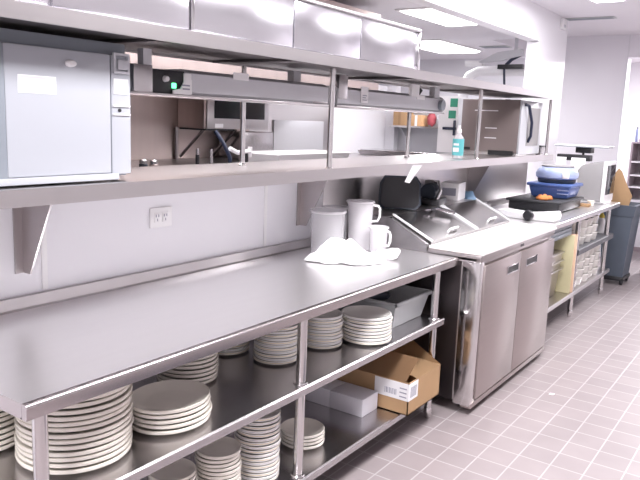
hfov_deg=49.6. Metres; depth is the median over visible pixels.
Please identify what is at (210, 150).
shaker
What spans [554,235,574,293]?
cutting board
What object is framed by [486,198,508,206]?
backsplash
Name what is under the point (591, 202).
sauce cup
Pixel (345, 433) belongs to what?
shelf
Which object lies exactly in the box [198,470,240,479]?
plate
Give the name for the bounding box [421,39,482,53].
recessed light
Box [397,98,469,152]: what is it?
wall
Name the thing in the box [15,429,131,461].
plate
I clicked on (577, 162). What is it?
paper slip
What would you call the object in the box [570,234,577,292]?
cutting board
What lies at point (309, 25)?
case
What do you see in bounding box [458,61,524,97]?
duct
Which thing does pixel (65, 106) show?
microwave
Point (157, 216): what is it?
receptacle
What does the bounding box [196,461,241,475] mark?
plate
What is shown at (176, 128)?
pipe
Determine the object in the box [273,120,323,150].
wall panel
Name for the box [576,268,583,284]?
tub
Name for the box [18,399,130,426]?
plate
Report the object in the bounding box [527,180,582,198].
storage bin
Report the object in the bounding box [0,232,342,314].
backsplash
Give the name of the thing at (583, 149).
stand
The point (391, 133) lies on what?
trim column
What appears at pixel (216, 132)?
hose
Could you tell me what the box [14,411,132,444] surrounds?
plate
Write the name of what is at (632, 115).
wall
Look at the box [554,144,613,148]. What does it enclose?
tray
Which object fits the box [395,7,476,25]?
recessed light
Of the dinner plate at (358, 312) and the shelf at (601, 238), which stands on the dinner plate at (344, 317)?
the dinner plate at (358, 312)
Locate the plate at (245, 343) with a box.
[228,341,249,348]
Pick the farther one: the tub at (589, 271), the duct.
the duct
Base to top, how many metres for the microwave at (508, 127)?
0.449 m
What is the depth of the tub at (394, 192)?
4.36 m
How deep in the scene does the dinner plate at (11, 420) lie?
2.14 m
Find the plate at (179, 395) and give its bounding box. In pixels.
[132,379,209,414]
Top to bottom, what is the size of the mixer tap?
0.164 m
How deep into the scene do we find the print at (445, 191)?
5.04 m
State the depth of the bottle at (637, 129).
9.36 m
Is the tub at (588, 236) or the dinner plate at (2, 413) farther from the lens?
the tub at (588, 236)
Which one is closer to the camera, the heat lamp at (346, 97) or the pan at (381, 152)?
the heat lamp at (346, 97)
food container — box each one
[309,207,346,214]
[322,205,347,209]
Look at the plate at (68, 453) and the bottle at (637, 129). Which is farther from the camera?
the bottle at (637, 129)
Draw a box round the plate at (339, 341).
[307,339,341,345]
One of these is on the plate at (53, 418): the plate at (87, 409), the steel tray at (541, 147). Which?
the plate at (87, 409)
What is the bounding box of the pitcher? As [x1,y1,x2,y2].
[347,199,380,250]
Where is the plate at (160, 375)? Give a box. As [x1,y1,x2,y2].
[157,369,217,381]
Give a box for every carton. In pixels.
[305,379,345,406]
[330,382,377,417]
[393,112,413,125]
[411,115,427,126]
[440,180,465,200]
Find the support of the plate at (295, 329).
on the plate at (295, 333)
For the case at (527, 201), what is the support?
on the work table at (576, 215)
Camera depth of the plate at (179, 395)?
2.41 m
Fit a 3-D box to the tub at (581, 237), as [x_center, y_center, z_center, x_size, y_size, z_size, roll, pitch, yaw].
[2.330,-0.080,6.253,0.160,0.226,0.159,9,12,34]
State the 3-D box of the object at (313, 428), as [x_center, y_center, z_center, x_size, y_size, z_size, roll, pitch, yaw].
[-0.080,0.858,3.124,0.200,0.034,0.200,9,12,34]
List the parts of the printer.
lever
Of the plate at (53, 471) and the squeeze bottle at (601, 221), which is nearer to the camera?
the plate at (53, 471)
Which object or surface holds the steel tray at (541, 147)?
on the shelf at (31, 205)
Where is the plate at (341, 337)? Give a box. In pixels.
[307,335,342,342]
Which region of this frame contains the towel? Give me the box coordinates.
[304,237,400,265]
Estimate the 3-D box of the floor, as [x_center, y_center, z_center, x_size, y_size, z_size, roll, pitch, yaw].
[1.163,0.691,5.973,7.600,0.080,15.400,9,12,34]
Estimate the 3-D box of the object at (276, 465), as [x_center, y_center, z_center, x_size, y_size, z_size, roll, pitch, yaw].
[-0.254,0.906,2.816,0.182,0.032,0.182,9,12,33]
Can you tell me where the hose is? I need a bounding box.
[214,130,231,162]
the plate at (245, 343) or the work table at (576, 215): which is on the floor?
the work table at (576, 215)
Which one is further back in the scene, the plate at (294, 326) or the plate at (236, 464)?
the plate at (294, 326)
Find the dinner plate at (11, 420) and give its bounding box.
[0,416,14,427]
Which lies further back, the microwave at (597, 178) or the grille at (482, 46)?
the grille at (482, 46)
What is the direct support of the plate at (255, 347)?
on the plate at (254, 350)
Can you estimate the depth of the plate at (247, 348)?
3.06 m
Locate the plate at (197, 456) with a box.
[194,451,239,463]
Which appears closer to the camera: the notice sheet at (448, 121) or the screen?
the notice sheet at (448, 121)
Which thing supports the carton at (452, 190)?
on the refrigerator
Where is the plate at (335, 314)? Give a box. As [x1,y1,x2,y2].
[310,309,342,320]
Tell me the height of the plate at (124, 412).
0.026 m
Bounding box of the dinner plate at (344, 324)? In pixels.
[343,322,391,331]
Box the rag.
[536,194,552,199]
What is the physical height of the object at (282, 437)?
0.034 m
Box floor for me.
[314,251,639,479]
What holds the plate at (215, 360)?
on the plate at (200, 370)
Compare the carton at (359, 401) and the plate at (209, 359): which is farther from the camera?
the carton at (359, 401)
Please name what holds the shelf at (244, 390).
attached to the work table at (60, 348)
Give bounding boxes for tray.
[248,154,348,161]
[536,145,544,154]
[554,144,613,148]
[580,203,590,206]
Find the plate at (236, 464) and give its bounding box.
[196,455,240,471]
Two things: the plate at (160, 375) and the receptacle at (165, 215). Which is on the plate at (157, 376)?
the plate at (160, 375)
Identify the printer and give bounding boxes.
[421,179,446,205]
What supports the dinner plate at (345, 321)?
on the dinner plate at (344, 324)
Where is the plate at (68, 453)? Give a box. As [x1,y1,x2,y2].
[14,426,131,456]
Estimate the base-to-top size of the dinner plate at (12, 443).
0.026 m
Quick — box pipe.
[175,127,177,158]
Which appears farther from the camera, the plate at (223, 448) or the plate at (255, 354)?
the plate at (255, 354)
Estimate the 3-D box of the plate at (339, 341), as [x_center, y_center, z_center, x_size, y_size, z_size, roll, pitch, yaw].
[0.002,0.469,3.279,0.200,0.022,0.200,9,12,33]
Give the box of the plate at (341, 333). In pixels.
[307,331,342,339]
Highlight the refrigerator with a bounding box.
[345,198,554,408]
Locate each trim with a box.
[41,226,47,289]
[263,186,267,245]
[616,35,631,170]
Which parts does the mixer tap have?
spout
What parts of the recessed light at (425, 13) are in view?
frame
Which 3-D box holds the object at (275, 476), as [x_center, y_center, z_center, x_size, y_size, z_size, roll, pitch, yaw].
[-0.259,0.955,2.824,0.182,0.032,0.182,9,12,34]
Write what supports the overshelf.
attached to the wall at (89, 241)
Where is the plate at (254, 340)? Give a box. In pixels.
[253,339,296,347]
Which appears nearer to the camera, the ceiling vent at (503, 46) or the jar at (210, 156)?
the jar at (210, 156)
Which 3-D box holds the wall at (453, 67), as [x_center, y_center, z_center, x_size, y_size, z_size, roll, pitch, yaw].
[2.014,-1.542,10.900,2.900,2.680,0.100,9,12,34]
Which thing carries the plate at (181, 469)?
on the plate at (195, 475)
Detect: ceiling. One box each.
[331,0,526,59]
[529,0,639,62]
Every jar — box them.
[195,155,198,163]
[209,155,212,163]
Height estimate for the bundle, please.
0.116 m
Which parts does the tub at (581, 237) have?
white tub, white tub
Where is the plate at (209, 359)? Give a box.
[182,352,217,365]
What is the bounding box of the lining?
[321,162,527,237]
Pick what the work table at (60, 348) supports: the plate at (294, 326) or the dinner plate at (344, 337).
the dinner plate at (344, 337)
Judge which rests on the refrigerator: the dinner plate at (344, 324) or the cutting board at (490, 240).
the cutting board at (490, 240)
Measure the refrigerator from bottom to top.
1.088 m
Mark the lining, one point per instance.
(506, 180)
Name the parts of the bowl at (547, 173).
lid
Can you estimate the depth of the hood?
4.61 m
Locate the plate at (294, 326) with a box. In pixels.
[278,323,297,330]
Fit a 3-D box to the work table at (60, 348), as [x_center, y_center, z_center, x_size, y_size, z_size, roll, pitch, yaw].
[-0.321,0.623,3.070,0.797,0.944,2.611,9,12,34]
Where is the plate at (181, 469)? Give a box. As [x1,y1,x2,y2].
[148,458,195,479]
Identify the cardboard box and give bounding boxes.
[337,340,440,415]
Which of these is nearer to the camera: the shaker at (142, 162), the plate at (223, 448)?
the plate at (223, 448)
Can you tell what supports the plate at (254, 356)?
on the work table at (60, 348)
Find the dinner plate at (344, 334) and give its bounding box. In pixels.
[343,332,390,341]
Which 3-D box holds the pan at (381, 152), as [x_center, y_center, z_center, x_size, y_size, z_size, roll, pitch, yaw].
[1.007,-0.856,6.951,1.250,0.055,0.380,9,12,34]
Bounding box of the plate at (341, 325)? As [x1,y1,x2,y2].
[308,323,342,329]
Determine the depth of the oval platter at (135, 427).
2.29 m
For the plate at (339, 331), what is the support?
on the plate at (341, 333)
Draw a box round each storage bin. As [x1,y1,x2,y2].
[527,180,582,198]
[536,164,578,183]
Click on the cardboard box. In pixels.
(405, 378)
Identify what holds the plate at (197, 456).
on the plate at (203, 464)
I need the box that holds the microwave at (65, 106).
[0,28,130,186]
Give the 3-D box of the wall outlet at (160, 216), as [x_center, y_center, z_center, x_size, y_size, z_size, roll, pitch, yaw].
[-0.701,-0.101,3.055,0.010,0.089,0.127,9,12,34]
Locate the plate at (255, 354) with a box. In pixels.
[254,353,296,361]
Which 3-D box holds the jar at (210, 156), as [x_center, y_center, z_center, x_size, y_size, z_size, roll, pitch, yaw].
[-0.628,-0.431,3.988,0.022,0.117,0.022,9,12,34]
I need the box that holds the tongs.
[424,207,454,213]
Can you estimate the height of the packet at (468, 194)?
0.217 m
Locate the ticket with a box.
[405,165,421,182]
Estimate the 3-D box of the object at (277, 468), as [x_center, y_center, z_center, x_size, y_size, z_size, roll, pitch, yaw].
[-0.256,0.922,2.819,0.182,0.032,0.182,9,12,34]
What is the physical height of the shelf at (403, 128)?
0.165 m
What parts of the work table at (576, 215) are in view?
leg, leg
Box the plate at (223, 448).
[196,436,241,459]
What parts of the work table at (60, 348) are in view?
leg, leg, leg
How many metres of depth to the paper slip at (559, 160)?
7.08 m
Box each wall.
[0,0,568,299]
[130,85,386,159]
[379,58,525,99]
[397,98,469,152]
[555,35,639,256]
[619,62,639,182]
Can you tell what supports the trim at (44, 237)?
attached to the wall at (89, 241)
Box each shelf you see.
[0,153,553,273]
[0,313,443,479]
[140,387,439,479]
[390,125,457,136]
[548,267,608,311]
[577,233,613,255]
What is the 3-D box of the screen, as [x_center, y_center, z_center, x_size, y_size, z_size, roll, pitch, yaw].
[2.047,-2.002,7.823,0.520,0.551,0.060,9,12,34]
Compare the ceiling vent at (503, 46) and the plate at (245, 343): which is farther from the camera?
the ceiling vent at (503, 46)
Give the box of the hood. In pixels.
[125,0,380,89]
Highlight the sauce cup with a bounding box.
[587,200,594,205]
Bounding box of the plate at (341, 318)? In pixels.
[308,316,342,323]
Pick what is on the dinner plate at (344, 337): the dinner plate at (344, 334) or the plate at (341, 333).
the dinner plate at (344, 334)
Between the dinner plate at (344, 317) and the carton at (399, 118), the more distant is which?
the carton at (399, 118)
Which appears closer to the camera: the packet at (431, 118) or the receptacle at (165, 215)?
the receptacle at (165, 215)
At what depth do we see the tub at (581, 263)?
6.21 m
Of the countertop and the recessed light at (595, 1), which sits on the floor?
the countertop
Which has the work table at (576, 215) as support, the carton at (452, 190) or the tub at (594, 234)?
the tub at (594, 234)
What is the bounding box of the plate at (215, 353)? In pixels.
[195,353,215,360]
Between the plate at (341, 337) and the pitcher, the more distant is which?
the pitcher
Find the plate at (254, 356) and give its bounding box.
[253,353,296,364]
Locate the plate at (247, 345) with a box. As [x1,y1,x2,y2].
[220,344,248,351]
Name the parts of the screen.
panel, arm, drop rod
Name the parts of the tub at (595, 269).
white tub, white tub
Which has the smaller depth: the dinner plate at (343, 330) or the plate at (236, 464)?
the plate at (236, 464)
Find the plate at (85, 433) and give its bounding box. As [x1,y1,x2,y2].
[14,405,132,438]
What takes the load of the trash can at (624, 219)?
on the floor
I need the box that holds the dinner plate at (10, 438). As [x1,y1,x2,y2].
[0,434,13,445]
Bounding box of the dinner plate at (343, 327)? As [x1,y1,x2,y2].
[342,326,391,334]
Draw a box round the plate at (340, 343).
[307,340,341,348]
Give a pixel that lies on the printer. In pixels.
(431, 191)
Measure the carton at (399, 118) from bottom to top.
0.190 m
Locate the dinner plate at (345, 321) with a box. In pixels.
[343,318,391,327]
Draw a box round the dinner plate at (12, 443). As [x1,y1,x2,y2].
[0,440,14,450]
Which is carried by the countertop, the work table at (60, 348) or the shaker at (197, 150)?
the shaker at (197, 150)
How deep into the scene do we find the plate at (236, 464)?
2.54 m
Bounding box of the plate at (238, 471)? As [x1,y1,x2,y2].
[196,468,240,479]
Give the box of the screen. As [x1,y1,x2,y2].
[479,37,524,84]
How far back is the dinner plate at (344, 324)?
3.27 m
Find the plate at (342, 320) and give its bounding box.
[308,319,343,326]
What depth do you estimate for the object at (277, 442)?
2.72 m
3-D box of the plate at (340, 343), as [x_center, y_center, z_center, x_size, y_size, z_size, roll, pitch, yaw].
[0.005,0.483,3.282,0.200,0.022,0.200,9,12,33]
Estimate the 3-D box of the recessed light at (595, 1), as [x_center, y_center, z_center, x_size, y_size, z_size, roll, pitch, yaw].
[2.237,-2.067,5.692,0.360,0.031,1.260,9,12,34]
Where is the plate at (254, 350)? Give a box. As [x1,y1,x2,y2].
[253,347,296,357]
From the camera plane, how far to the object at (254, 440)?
2.72 m
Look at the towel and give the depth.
3.56 m
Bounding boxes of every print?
[21,76,51,89]
[442,188,455,195]
[453,143,458,151]
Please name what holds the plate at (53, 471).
on the work table at (60, 348)
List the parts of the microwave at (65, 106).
post, lock knob, rail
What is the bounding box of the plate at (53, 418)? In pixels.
[48,390,132,421]
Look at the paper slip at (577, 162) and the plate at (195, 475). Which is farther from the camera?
the paper slip at (577, 162)
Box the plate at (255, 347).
[254,345,296,354]
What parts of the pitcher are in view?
handle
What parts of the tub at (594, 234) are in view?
white tub, white tub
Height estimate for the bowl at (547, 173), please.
0.158 m
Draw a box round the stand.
[554,144,613,199]
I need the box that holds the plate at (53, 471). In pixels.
[15,440,131,474]
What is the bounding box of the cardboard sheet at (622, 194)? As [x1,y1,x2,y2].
[611,169,631,205]
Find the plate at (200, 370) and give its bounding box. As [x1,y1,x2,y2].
[165,361,217,373]
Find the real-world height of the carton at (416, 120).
0.120 m
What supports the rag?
on the case at (527, 201)
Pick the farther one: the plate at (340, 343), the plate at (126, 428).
the plate at (340, 343)
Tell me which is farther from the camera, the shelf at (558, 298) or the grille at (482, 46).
the grille at (482, 46)
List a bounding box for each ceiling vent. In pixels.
[479,45,511,48]
[565,16,616,20]
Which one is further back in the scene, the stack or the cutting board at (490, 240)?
the stack
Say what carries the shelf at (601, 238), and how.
attached to the work table at (576, 215)
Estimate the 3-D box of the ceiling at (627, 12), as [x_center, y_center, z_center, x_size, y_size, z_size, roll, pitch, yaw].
[2.473,-1.934,4.657,4.660,0.080,15.400,9,12,34]
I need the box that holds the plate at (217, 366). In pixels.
[161,363,218,377]
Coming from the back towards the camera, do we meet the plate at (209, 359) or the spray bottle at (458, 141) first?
the spray bottle at (458, 141)
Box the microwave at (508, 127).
[461,99,542,155]
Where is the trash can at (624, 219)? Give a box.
[600,202,639,284]
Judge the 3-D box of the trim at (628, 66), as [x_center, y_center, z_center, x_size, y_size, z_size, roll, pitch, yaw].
[3.795,-1.153,8.779,0.012,2.780,0.190,9,12,34]
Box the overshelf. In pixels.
[0,0,561,168]
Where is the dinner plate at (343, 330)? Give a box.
[342,328,391,337]
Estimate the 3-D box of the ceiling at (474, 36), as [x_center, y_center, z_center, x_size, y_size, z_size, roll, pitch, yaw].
[-1.169,-2.115,5.417,3.680,0.260,12.500,9,12,34]
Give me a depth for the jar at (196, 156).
3.89 m
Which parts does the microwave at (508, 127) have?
handle, door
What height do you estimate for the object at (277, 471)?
0.032 m
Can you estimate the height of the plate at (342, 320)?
0.022 m
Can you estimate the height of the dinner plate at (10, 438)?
0.026 m
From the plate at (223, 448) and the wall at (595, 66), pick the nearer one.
the plate at (223, 448)
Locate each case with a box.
[17,0,421,69]
[506,193,583,211]
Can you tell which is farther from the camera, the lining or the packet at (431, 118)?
the packet at (431, 118)
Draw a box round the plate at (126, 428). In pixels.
[15,416,133,450]
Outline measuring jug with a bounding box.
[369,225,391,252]
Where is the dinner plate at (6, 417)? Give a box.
[0,414,13,421]
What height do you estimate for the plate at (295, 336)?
0.022 m
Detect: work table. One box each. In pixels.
[0,232,458,479]
[486,198,619,316]
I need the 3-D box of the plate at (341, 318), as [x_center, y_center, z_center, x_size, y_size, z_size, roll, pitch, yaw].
[0.006,0.365,3.261,0.200,0.022,0.200,9,12,35]
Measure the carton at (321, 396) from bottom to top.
0.092 m
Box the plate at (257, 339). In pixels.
[255,338,296,344]
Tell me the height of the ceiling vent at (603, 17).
0.012 m
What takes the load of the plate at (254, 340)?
on the plate at (255, 344)
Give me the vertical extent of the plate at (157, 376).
0.024 m
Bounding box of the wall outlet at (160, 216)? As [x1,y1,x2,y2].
[149,206,171,228]
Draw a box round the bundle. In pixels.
[369,291,389,299]
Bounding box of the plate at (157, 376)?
[156,374,216,383]
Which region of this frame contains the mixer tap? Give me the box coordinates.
[228,146,251,161]
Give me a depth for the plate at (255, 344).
2.96 m
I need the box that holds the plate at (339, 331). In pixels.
[307,329,341,336]
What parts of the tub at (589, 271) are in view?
white tub, white tub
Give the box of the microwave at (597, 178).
[577,161,615,203]
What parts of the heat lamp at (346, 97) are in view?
switch knob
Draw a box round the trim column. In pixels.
[384,86,400,149]
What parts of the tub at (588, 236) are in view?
white tub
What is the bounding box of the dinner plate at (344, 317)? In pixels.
[342,315,392,324]
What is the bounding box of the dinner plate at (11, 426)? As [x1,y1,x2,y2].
[0,422,14,433]
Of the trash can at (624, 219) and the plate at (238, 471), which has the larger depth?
the trash can at (624, 219)
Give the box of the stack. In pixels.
[549,249,564,296]
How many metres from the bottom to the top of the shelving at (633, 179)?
1.477 m
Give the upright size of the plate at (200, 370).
0.024 m
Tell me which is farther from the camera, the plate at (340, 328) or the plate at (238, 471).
the plate at (340, 328)
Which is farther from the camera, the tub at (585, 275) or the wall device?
the wall device
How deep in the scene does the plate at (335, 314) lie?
3.24 m
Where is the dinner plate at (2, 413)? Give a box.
[0,411,8,416]
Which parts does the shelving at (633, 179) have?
panel, panel, panel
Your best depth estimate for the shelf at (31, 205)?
2.84 m
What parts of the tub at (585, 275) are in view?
white tub, white tub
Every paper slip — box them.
[556,157,566,164]
[571,157,585,170]
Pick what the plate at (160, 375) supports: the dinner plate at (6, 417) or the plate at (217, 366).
the plate at (217, 366)
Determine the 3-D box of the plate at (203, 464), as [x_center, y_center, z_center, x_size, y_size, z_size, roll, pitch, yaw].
[-0.386,0.816,2.606,0.170,0.020,0.170,9,12,34]
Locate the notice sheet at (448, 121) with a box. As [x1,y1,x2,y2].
[436,96,459,152]
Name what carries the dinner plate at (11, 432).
on the dinner plate at (10, 438)
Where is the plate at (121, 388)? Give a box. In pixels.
[82,385,127,401]
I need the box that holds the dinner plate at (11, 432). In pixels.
[0,428,14,439]
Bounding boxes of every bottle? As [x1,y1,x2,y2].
[452,125,463,157]
[597,213,604,232]
[635,127,638,141]
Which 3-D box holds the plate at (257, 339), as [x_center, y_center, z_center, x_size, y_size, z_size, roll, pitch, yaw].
[-0.189,0.427,3.038,0.200,0.022,0.200,9,12,35]
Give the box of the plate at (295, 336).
[259,335,296,341]
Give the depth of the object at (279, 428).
2.71 m
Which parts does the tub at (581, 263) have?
white tub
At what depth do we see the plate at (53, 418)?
2.00 m
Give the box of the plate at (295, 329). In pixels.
[270,327,297,334]
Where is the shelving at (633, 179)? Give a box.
[627,142,639,251]
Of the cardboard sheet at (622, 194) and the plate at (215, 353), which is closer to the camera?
the plate at (215, 353)
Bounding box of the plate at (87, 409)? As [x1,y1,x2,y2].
[48,384,132,414]
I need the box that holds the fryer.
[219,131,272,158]
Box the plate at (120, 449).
[15,433,132,467]
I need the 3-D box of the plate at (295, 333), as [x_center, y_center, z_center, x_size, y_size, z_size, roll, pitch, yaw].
[-0.190,0.398,3.033,0.200,0.022,0.200,9,12,34]
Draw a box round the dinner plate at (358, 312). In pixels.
[341,305,391,321]
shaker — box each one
[139,159,147,166]
[149,160,157,165]
[195,148,198,163]
[209,149,212,163]
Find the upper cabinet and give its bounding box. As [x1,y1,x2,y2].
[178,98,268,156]
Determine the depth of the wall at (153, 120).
5.62 m
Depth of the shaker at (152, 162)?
3.62 m
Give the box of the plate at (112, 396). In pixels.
[63,384,129,408]
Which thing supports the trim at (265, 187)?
attached to the wall at (89, 241)
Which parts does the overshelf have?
underside panel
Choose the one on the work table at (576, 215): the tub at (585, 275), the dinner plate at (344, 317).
the tub at (585, 275)
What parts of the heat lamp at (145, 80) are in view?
switch knob, maker plate, plate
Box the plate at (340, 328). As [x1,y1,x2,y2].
[308,327,341,332]
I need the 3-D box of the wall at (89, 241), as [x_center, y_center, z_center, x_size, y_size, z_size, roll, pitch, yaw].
[-0.322,-0.451,3.645,0.120,2.860,10.200,9,12,34]
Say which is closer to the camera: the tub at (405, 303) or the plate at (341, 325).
the plate at (341, 325)
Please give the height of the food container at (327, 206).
0.232 m
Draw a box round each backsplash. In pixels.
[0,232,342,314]
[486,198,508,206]
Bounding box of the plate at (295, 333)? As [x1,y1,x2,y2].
[263,332,296,337]
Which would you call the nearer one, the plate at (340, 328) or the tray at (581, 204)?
the plate at (340, 328)
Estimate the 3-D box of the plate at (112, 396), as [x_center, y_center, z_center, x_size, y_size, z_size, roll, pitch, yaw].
[-0.760,0.451,2.129,0.346,0.026,0.346,9,12,35]
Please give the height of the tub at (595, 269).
0.226 m
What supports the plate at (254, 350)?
on the plate at (255, 354)
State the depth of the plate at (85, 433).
2.02 m
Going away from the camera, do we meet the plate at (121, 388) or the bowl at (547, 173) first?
the plate at (121, 388)
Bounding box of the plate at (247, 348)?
[218,346,248,354]
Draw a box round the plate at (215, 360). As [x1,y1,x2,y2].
[173,354,218,369]
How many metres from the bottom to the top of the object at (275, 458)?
0.032 m
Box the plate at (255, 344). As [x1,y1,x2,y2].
[254,343,296,351]
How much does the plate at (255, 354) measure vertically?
0.022 m
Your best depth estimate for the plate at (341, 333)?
3.19 m
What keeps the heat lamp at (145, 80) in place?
attached to the overshelf
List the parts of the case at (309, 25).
panel, panel, panel, panel, trim, panel, corner trim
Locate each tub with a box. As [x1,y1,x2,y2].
[338,285,431,327]
[378,175,420,209]
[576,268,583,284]
[577,252,585,268]
[579,219,588,244]
[581,256,590,281]
[584,225,592,241]
[587,217,593,225]
[588,253,595,277]
[591,215,598,239]
[592,251,599,274]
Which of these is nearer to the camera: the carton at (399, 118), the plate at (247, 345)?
the plate at (247, 345)
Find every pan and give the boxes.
[248,150,353,161]
[358,148,441,155]
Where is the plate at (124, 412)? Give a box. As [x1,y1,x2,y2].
[15,397,132,431]
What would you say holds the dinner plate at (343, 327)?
on the dinner plate at (343, 330)
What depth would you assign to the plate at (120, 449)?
2.03 m
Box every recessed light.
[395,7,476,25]
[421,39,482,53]
[587,0,623,2]
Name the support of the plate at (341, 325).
on the plate at (340, 328)
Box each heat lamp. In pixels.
[130,48,328,105]
[313,74,445,113]
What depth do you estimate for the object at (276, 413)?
2.75 m
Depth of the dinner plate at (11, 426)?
2.14 m
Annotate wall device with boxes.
[560,18,566,29]
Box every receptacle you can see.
[154,213,160,222]
[162,212,168,221]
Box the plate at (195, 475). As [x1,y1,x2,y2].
[148,471,196,479]
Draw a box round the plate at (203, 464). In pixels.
[194,455,239,467]
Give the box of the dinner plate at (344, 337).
[343,336,391,344]
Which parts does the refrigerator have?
panel, lid, lid handle, corner post, lid, door, rail, handle, handle, door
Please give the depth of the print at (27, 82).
2.12 m
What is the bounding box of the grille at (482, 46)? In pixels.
[482,46,509,47]
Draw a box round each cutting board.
[429,222,556,255]
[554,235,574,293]
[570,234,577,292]
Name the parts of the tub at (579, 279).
white tub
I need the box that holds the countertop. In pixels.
[131,153,378,166]
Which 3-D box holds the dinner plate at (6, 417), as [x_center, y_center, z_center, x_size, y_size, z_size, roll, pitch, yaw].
[-1.086,0.537,2.198,0.290,0.026,0.290,9,12,35]
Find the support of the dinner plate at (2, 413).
on the dinner plate at (6, 417)
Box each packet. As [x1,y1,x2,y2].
[427,114,436,126]
[464,191,475,199]
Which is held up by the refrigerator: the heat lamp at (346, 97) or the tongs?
the tongs

